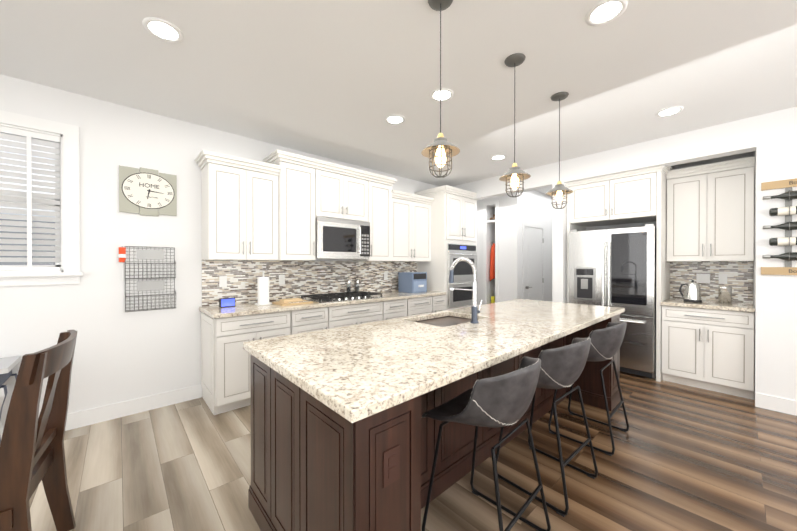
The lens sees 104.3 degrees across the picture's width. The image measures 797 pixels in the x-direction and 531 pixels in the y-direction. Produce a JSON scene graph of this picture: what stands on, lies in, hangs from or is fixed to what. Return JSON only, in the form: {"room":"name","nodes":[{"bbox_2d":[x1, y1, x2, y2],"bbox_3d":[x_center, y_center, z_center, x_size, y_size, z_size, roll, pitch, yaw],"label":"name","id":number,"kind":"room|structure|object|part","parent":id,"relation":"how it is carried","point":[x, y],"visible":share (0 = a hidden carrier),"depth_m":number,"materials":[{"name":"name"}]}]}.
{"room":"kitchen","nodes":[
{"label":"kitchen","id":0,"kind":"room"},
{"bbox_2d":[0,74,438,428],"bbox_3d":[-1.580,-0.043,3.604,9.060,2.740,0.150,0,0,-42],"label":"wall","id":1,"kind":"structure","parent":0,"point":[121,354],"depth_m":2.72,"materials":[{"name":"white paint"}]},
{"bbox_2d":[0,110,82,285],"bbox_3d":[-3.165,-0.491,2.111,1.430,1.290,0.175,0,0,-42],"label":"window","id":2,"kind":"structure","parent":1,"relation":"in","point":[69,272],"depth_m":2.49,"materials":[{"name":"white"}]},
{"bbox_2d":[0,126,60,269],"bbox_3d":[-3.165,-0.497,2.111,1.170,1.067,0.055,0,0,-42],"label":"window blind","id":3,"kind":"object","parent":2,"relation":"attached to","point":[28,139],"visible":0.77,"depth_m":2.38,"materials":[{"name":"white plastic"}]},
{"bbox_2d":[0,384,201,437],"bbox_3d":[-3.425,1.270,1.832,3.877,0.130,0.014,0,0,-42],"label":"baseboard","id":4,"kind":"structure","parent":1,"relation":"attached to","point":[82,418],"depth_m":2.76,"materials":[{"name":"white"}]},
{"bbox_2d":[119,165,176,215],"bbox_3d":[-2.285,-0.671,2.842,0.411,0.427,0.026,0,0,-42],"label":"wall clock","id":5,"kind":"object","parent":1,"relation":"attached to","point":[134,196],"visible":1,"depth_m":2.83,"materials":[{"name":"grey"}]},
{"bbox_2d":[125,246,175,311],"bbox_3d":[-2.250,0.116,2.821,0.363,0.576,0.109,0,0,-42],"label":"wire rack","id":6,"kind":"object","parent":1,"relation":"attached to","point":[146,255],"visible":1,"depth_m":2.83,"materials":[{"name":"grey metal"}]},
{"bbox_2d":[119,246,125,281],"bbox_3d":[-2.422,-0.014,2.718,0.046,0.309,0.031,0,0,-42],"label":"fly swatter","id":7,"kind":"object","parent":6,"relation":"hanging from","point":[122,254],"visible":0.92,"depth_m":2.71,"materials":[{"name":"plastic"}]},
{"bbox_2d":[199,157,278,260],"bbox_3d":[-1.635,-0.523,3.224,0.652,0.933,0.331,0,0,-42],"label":"upper cabinet","id":8,"kind":"object","parent":1,"relation":"attached to","point":[240,203],"depth_m":3.07,"materials":[{"name":"white paint"}]},
{"bbox_2d":[267,157,322,216],"bbox_3d":[-1.204,-0.852,3.584,0.472,0.578,0.371,0,0,-42],"label":"upper cabinet","id":9,"kind":"object","parent":1,"relation":"attached to","point":[300,182],"depth_m":3.43,"materials":[{"name":"white paint"}]},
{"bbox_2d":[279,213,314,260],"bbox_3d":[-1.227,-0.311,3.566,0.410,0.505,0.371,0,0,-42],"label":"upper cabinet","id":10,"kind":"object","parent":1,"relation":"attached to","point":[282,219],"depth_m":3.41,"materials":[{"name":"white paint"}]},
{"bbox_2d":[315,217,362,260],"bbox_3d":[-0.839,-0.322,3.882,0.583,0.475,0.423,0,0,-42],"label":"microwave","id":11,"kind":"object","parent":1,"relation":"attached to","point":[335,237],"depth_m":3.72,"materials":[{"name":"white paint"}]},
{"bbox_2d":[363,221,370,260],"bbox_3d":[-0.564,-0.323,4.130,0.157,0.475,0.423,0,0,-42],"label":"control panel","id":12,"kind":"object","parent":11,"relation":"attached to","point":[366,224],"depth_m":4.00,"materials":[{"name":"black plastic"}]},
{"bbox_2d":[323,165,370,220],"bbox_3d":[-0.798,-0.854,3.952,0.748,0.578,0.371,0,0,-42],"label":"upper cabinet","id":13,"kind":"object","parent":1,"relation":"attached to","point":[344,194],"depth_m":3.83,"materials":[{"name":"white paint"}]},
{"bbox_2d":[371,177,394,224],"bbox_3d":[-0.391,-0.856,4.319,0.472,0.578,0.371,0,0,-42],"label":"upper cabinet","id":14,"kind":"object","parent":1,"relation":"attached to","point":[382,194],"depth_m":4.23,"materials":[{"name":"white paint"}]},
{"bbox_2d":[371,225,394,260],"bbox_3d":[-0.368,-0.314,4.343,0.410,0.505,0.371,0,0,-42],"label":"upper cabinet","id":15,"kind":"object","parent":1,"relation":"attached to","point":[382,236],"depth_m":4.24,"materials":[{"name":"white paint"}]},
{"bbox_2d":[395,193,430,260],"bbox_3d":[0.093,-0.531,4.786,0.870,0.933,0.331,0,0,-42],"label":"upper cabinet","id":16,"kind":"object","parent":1,"relation":"attached to","point":[412,215],"depth_m":4.67,"materials":[{"name":"white paint"}]},
{"bbox_2d":[0,0,796,193],"bbox_3d":[1.488,-1.446,2.023,11.500,0.080,7.600,0,0,-42],"label":"ceiling","id":17,"kind":"structure","parent":0,"point":[339,80],"depth_m":2.23,"materials":[{"name":"white paint"}]},
{"bbox_2d":[142,17,182,42],"bbox_3d":[-1.403,-1.400,1.850,0.195,0.010,0.195,0,0,39],"label":"recessed light","id":18,"kind":"object","parent":17,"relation":"in","point":[161,29],"depth_m":1.84,"materials":[{"name":"white"}]},
{"bbox_2d":[385,115,404,124],"bbox_3d":[-0.035,-1.405,2.992,0.195,0.010,0.195,0,0,42],"label":"recessed light","id":19,"kind":"object","parent":17,"relation":"in","point":[391,119],"depth_m":2.99,"materials":[{"name":"white"}]},
{"bbox_2d":[421,0,459,177],"bbox_3d":[0.222,-0.935,1.636,0.204,0.937,0.204,0,0,-42],"label":"pendant lamp","id":20,"kind":"object","parent":17,"relation":"hanging from","point":[440,149],"visible":1,"depth_m":1.63,"materials":[{"name":"black metal"}]},
{"bbox_2d":[430,88,453,101],"bbox_3d":[0.357,-1.403,2.558,0.195,0.010,0.195,0,0,42],"label":"recessed light","id":21,"kind":"object","parent":17,"relation":"in","point":[446,94],"depth_m":2.55,"materials":[{"name":"white"}]},
{"bbox_2d":[491,155,505,159],"bbox_3d":[1.307,-1.410,4.057,0.195,0.010,0.195,0,0,42],"label":"recessed light","id":22,"kind":"object","parent":17,"relation":"in","point":[497,157],"depth_m":4.05,"materials":[{"name":"white"}]},
{"bbox_2d":[499,53,530,197],"bbox_3d":[0.795,-0.937,2.120,0.204,0.937,0.204,0,0,-42],"label":"pendant lamp","id":23,"kind":"object","parent":17,"relation":"hanging from","point":[514,175],"visible":1,"depth_m":2.11,"materials":[{"name":"black metal"}]},
{"bbox_2d":[546,92,572,208],"bbox_3d":[1.339,-0.939,2.578,0.204,0.937,0.204,0,0,-42],"label":"pendant lamp","id":24,"kind":"object","parent":17,"relation":"hanging from","point":[559,190],"visible":1,"depth_m":2.56,"materials":[{"name":"black metal"}]},
{"bbox_2d":[585,0,627,25],"bbox_3d":[1.147,-1.399,1.715,0.195,0.010,0.195,0,0,9],"label":"recessed light","id":25,"kind":"object","parent":17,"relation":"in","point":[603,12],"depth_m":1.71,"materials":[{"name":"white"}]},
{"bbox_2d":[655,106,683,116],"bbox_3d":[2.478,-1.405,2.837,0.195,0.010,0.195,0,0,42],"label":"recessed light","id":26,"kind":"object","parent":17,"relation":"in","point":[669,111],"depth_m":2.83,"materials":[{"name":"white"}]},
{"bbox_2d":[29,371,796,530],"bbox_3d":[1.488,1.364,2.036,11.500,0.060,7.600,0,0,-42],"label":"floor","id":27,"kind":"structure","parent":0,"point":[686,458],"depth_m":2.00,"materials":[{"name":"brown wood"}]},
{"bbox_2d":[0,356,20,442],"bbox_3d":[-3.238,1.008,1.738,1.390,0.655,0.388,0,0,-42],"label":"dining table","id":28,"kind":"object","parent":27,"relation":"on","point":[8,378],"visible":0.54,"depth_m":2.22,"materials":[{"name":"grey"}]},
{"bbox_2d":[0,329,76,530],"bbox_3d":[-1.709,0.835,1.252,0.560,1.005,0.544,0,0,-36],"label":"dining chair","id":29,"kind":"object","parent":27,"relation":"on","point":[32,453],"visible":1,"depth_m":1.20,"materials":[{"name":"brown wood"}]},
{"bbox_2d":[201,309,298,414],"bbox_3d":[-1.514,0.891,3.151,0.750,0.875,0.611,0,0,-42],"label":"base cabinet","id":30,"kind":"object","parent":27,"relation":"on","point":[225,365],"depth_m":2.82,"materials":[{"name":"white paint"}]},
{"bbox_2d":[199,289,446,320],"bbox_3d":[-0.637,0.429,3.922,3.112,0.038,0.640,0,0,-42],"label":"countertop","id":31,"kind":"structure","parent":30,"relation":"on","point":[248,309],"depth_m":3.38,"materials":[{"name":"beige stone"}]},
{"bbox_2d":[219,297,234,307],"bbox_3d":[-1.720,0.370,3.111,0.130,0.085,0.066,0,0,-42],"label":"smart display","id":32,"kind":"object","parent":31,"relation":"on","point":[226,302],"visible":1,"depth_m":3.08,"materials":[{"name":"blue plastic"}]},
{"bbox_2d":[255,271,271,304],"bbox_3d":[-1.436,0.234,3.297,0.170,0.355,0.170,0,0,-42],"label":"paper towel holder","id":33,"kind":"object","parent":31,"relation":"on","point":[263,289],"visible":1,"depth_m":3.25,"materials":[{"name":"white paper"}]},
{"bbox_2d":[272,298,312,305],"bbox_3d":[-1.149,0.387,3.368,0.340,0.050,0.280,0,0,-42],"label":"cutting board","id":34,"kind":"object","parent":31,"relation":"on","point":[290,301],"visible":0.98,"depth_m":3.30,"materials":[{"name":"brown wood"}]},
{"bbox_2d":[301,291,383,303],"bbox_3d":[-0.687,0.384,3.833,0.910,0.052,0.495,0,0,-42],"label":"cooktop","id":35,"kind":"object","parent":31,"relation":"in","point":[358,295],"depth_m":3.71,"materials":[{"name":"black metal"}]},
{"bbox_2d":[347,279,350,291],"bbox_3d":[-0.680,0.298,4.250,0.054,0.220,0.053,0,0,-42],"label":"grinder","id":36,"kind":"object","parent":31,"relation":"on","point":[349,284],"depth_m":4.23,"materials":[{"name":"silver metal"}]},
{"bbox_2d":[355,279,358,290],"bbox_3d":[-0.576,0.297,4.344,0.054,0.220,0.053,0,0,-42],"label":"grinder","id":37,"kind":"object","parent":31,"relation":"on","point":[356,280],"depth_m":4.32,"materials":[{"name":"silver metal"}]},
{"bbox_2d":[398,272,426,292],"bbox_3d":[0.230,0.255,4.756,0.310,0.300,0.350,0,0,-42],"label":"air fryer","id":38,"kind":"object","parent":31,"relation":"on","point":[412,282],"visible":1,"depth_m":4.66,"materials":[{"name":"blue plastic"}]},
{"bbox_2d":[299,305,334,332],"bbox_3d":[-1.130,0.890,3.498,0.554,0.875,0.611,0,0,-42],"label":"base cabinet","id":39,"kind":"object","parent":27,"relation":"on","point":[310,320],"depth_m":3.31,"materials":[{"name":"white paint"}]},
{"bbox_2d":[335,301,386,327],"bbox_3d":[-0.687,0.888,3.899,0.909,0.875,0.611,0,0,-42],"label":"base cabinet","id":40,"kind":"object","parent":27,"relation":"on","point":[345,315],"depth_m":3.70,"materials":[{"name":"white paint"}]},
{"bbox_2d":[387,297,410,319],"bbox_3d":[-0.240,0.886,4.303,0.564,0.875,0.611,0,0,-42],"label":"base cabinet","id":41,"kind":"object","parent":27,"relation":"on","point":[395,309],"depth_m":4.11,"materials":[{"name":"white paint"}]},
{"bbox_2d":[411,297,438,315],"bbox_3d":[0.109,0.884,4.618,0.644,0.875,0.611,0,0,-42],"label":"base cabinet","id":42,"kind":"object","parent":27,"relation":"on","point":[419,305],"depth_m":4.44,"materials":[{"name":"white paint"}]},
{"bbox_2d":[248,315,620,530],"bbox_3d":[0.665,0.896,2.385,3.122,0.874,1.063,0,0,-42],"label":"kitchen island","id":43,"kind":"object","parent":27,"relation":"on","point":[344,434],"depth_m":1.28,"materials":[{"name":"brown wood"}]},
{"bbox_2d":[243,299,624,426],"bbox_3d":[0.680,0.437,2.366,3.170,0.040,1.073,0,0,-42],"label":"island countertop","id":44,"kind":"structure","parent":43,"relation":"on","point":[358,372],"depth_m":1.57,"materials":[{"name":"beige stone"}]},
{"bbox_2d":[449,257,481,322],"bbox_3d":[0.505,0.176,2.350,0.110,0.480,0.262,0,0,-42],"label":"faucet","id":45,"kind":"object","parent":44,"relation":"on","point":[475,310],"visible":1,"depth_m":2.26,"materials":[{"name":"grey metal"}]},
{"bbox_2d":[439,297,446,310],"bbox_3d":[0.378,0.883,4.861,0.349,0.875,0.611,0,0,-42],"label":"base cabinet","id":46,"kind":"object","parent":27,"relation":"on","point":[442,300],"depth_m":4.72,"materials":[{"name":"white paint"}]},
{"bbox_2d":[415,189,478,309],"bbox_3d":[0.842,0.085,5.250,0.860,2.468,0.650,0,0,-42],"label":"tall cabinet","id":47,"kind":"object","parent":27,"relation":"on","point":[453,215],"depth_m":4.92,"materials":[{"name":"white paint"}]},
{"bbox_2d":[447,243,477,307],"bbox_3d":[1.053,0.155,5.017,0.760,1.000,0.140,0,0,-42],"label":"wall oven","id":48,"kind":"object","parent":47,"relation":"in","point":[463,273],"depth_m":4.96,"materials":[{"name":"silver metal"}]},
{"bbox_2d":[422,357,550,530],"bbox_3d":[0.433,0.880,1.518,0.484,0.913,0.492,0,0,45],"label":"seat","id":49,"kind":"object","parent":27,"relation":"on","point":[500,401],"visible":1,"depth_m":1.34,"materials":[{"name":"leather"}]},
{"bbox_3d":[0.431,1.051,1.521,0.452,0.571,0.474,0,0,45],"label":"frame","id":50,"kind":"part","parent":49,"relation":"part of","materials":[{"name":"black metal"}]},
{"bbox_2d":[483,200,498,304],"bbox_3d":[1.891,0.060,5.947,0.464,2.510,0.310,0,0,-42],"label":"shelf","id":51,"kind":"object","parent":27,"relation":"on","point":[495,221],"visible":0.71,"depth_m":5.79,"materials":[{"name":"white wood"}]},
{"bbox_2d":[490,243,494,280],"bbox_3d":[1.815,-0.060,5.919,0.255,0.729,0.124,0,0,-42],"label":"jacket","id":52,"kind":"object","parent":51,"relation":"hanging from","point":[492,264],"visible":0.62,"depth_m":5.85,"materials":[{"name":"orange fabric"}]},
{"bbox_2d":[496,337,597,516],"bbox_3d":[0.927,0.878,1.952,0.492,0.913,0.484,0,0,-40],"label":"seat","id":53,"kind":"object","parent":27,"relation":"on","point":[563,367],"visible":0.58,"depth_m":1.75,"materials":[{"name":"leather"}]},
{"bbox_2d":[548,321,628,455],"bbox_3d":[1.521,0.876,2.475,0.492,0.913,0.484,0,0,-43],"label":"seat","id":54,"kind":"object","parent":27,"relation":"on","point":[606,342],"visible":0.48,"depth_m":2.28,"materials":[{"name":"leather"}]},
{"bbox_2d":[569,224,656,377],"bbox_3d":[2.833,0.422,4.063,0.754,1.805,0.900,0,0,-42],"label":"refrigerator","id":55,"kind":"object","parent":27,"relation":"on","point":[612,267],"visible":0.79,"depth_m":3.71,"materials":[{"name":"silver metal"}]},
{"bbox_2d":[566,156,754,399],"bbox_3d":[3.087,0.079,3.857,0.715,2.492,1.758,0,0,-42],"label":"cabinet","id":56,"kind":"object","parent":27,"relation":"on","point":[702,216],"visible":0.98,"depth_m":3.49,"materials":[{"name":"white paint"}]},
{"bbox_2d":[679,280,701,302],"bbox_3d":[3.309,0.288,3.510,0.172,0.245,0.187,0,0,-42],"label":"kettle","id":57,"kind":"object","parent":56,"relation":"on","point":[692,293],"visible":1,"depth_m":3.46,"materials":[{"name":"grey metal"}]},
{"bbox_2d":[661,298,754,311],"bbox_3d":[3.451,0.431,3.474,0.687,0.038,0.700,0,0,-42],"label":"countertop","id":58,"kind":"structure","parent":56,"relation":"on","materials":[{"name":"stone"}]},
{"bbox_2d":[718,286,731,303],"bbox_3d":[3.537,0.317,3.358,0.104,0.190,0.104,0,0,-42],"label":"canister","id":59,"kind":"object","parent":56,"relation":"on","point":[724,294],"visible":1,"depth_m":3.33,"materials":[{"name":"silver metal"}]},
{"bbox_2d":[477,195,508,304],"bbox_3d":[1.895,-0.055,6.031,0.550,2.740,0.910,0,0,-42],"label":"wall","id":60,"kind":"structure","parent":0,"point":[503,270],"depth_m":5.88,"materials":[{"name":"white paint"}]},
{"bbox_2d":[509,190,551,301],"bbox_3d":[3.164,-0.057,6.483,3.040,2.740,0.120,0,0,-42],"label":"wall","id":61,"kind":"structure","parent":0,"point":[533,207],"depth_m":5.59,"materials":[{"name":"white paint"}]},
{"bbox_2d":[522,222,544,300],"bbox_3d":[2.566,0.269,5.819,0.890,2.095,0.063,0,0,-42],"label":"door","id":62,"kind":"structure","parent":61,"relation":"attached to","point":[533,261],"depth_m":5.80,"materials":[{"name":"white wood"}]},
{"bbox_2d":[452,107,796,400],"bbox_3d":[3.249,-0.041,3.183,0.160,2.740,6.950,0,0,-42],"label":"wall","id":63,"kind":"structure","parent":0,"point":[768,141],"depth_m":2.92,"materials":[{"name":"white paint"}]},
{"bbox_2d":[755,392,796,415],"bbox_3d":[4.432,1.270,1.752,0.014,0.130,3.170,0,0,-42],"label":"baseboard","id":64,"kind":"structure","parent":63,"relation":"attached to","point":[788,406],"depth_m":2.83,"materials":[{"name":"white"}]},
{"bbox_2d":[761,178,796,274],"bbox_3d":[3.533,-0.342,2.671,0.099,0.855,0.530,0,0,-42],"label":"wine rack","id":65,"kind":"object","parent":63,"relation":"attached to","point":[779,184],"visible":0.67,"depth_m":2.79,"materials":[{"name":"beige wood"}]},
{"bbox_2d":[762,252,796,260],"bbox_3d":[3.476,-0.079,2.732,0.075,0.075,0.346,0,0,-42],"label":"wine bottle","id":66,"kind":"object","parent":65,"relation":"in","point":[793,255],"depth_m":2.75,"materials":[{"name":"black glass"}]},
{"bbox_2d":[763,191,796,199],"bbox_3d":[3.476,-0.619,2.730,0.075,0.075,0.346,0,0,-42],"label":"wine bottle","id":67,"kind":"object","parent":65,"relation":"in","point":[793,194],"depth_m":2.75,"materials":[{"name":"black glass"}]},
{"bbox_2d":[763,221,796,229],"bbox_3d":[3.476,-0.349,2.731,0.075,0.075,0.346,0,0,-42],"label":"wine bottle","id":68,"kind":"object","parent":65,"relation":"in","point":[793,225],"depth_m":2.75,"materials":[{"name":"black glass"}]},
{"bbox_2d":[769,237,796,245],"bbox_3d":[3.500,-0.214,2.705,0.075,0.075,0.346,0,0,-42],"label":"wine bottle","id":69,"kind":"object","parent":65,"relation":"in","point":[781,241],"depth_m":2.76,"materials":[{"name":"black glass"}]},
{"bbox_2d":[769,206,796,215],"bbox_3d":[3.500,-0.484,2.704,0.075,0.075,0.346,0,0,-42],"label":"wine bottle","id":70,"kind":"object","parent":65,"relation":"in","point":[780,211],"depth_m":2.75,"materials":[{"name":"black glass"}]},
{"label":"outside","id":71,"kind":"structure","parent":0,"visible":0},
{"bbox_2d":[0,139,54,264],"bbox_3d":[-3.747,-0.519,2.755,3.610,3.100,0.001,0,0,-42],"label":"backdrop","id":72,"kind":"structure","parent":71,"point":[25,263],"depth_m":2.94,"materials":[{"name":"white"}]}
]}

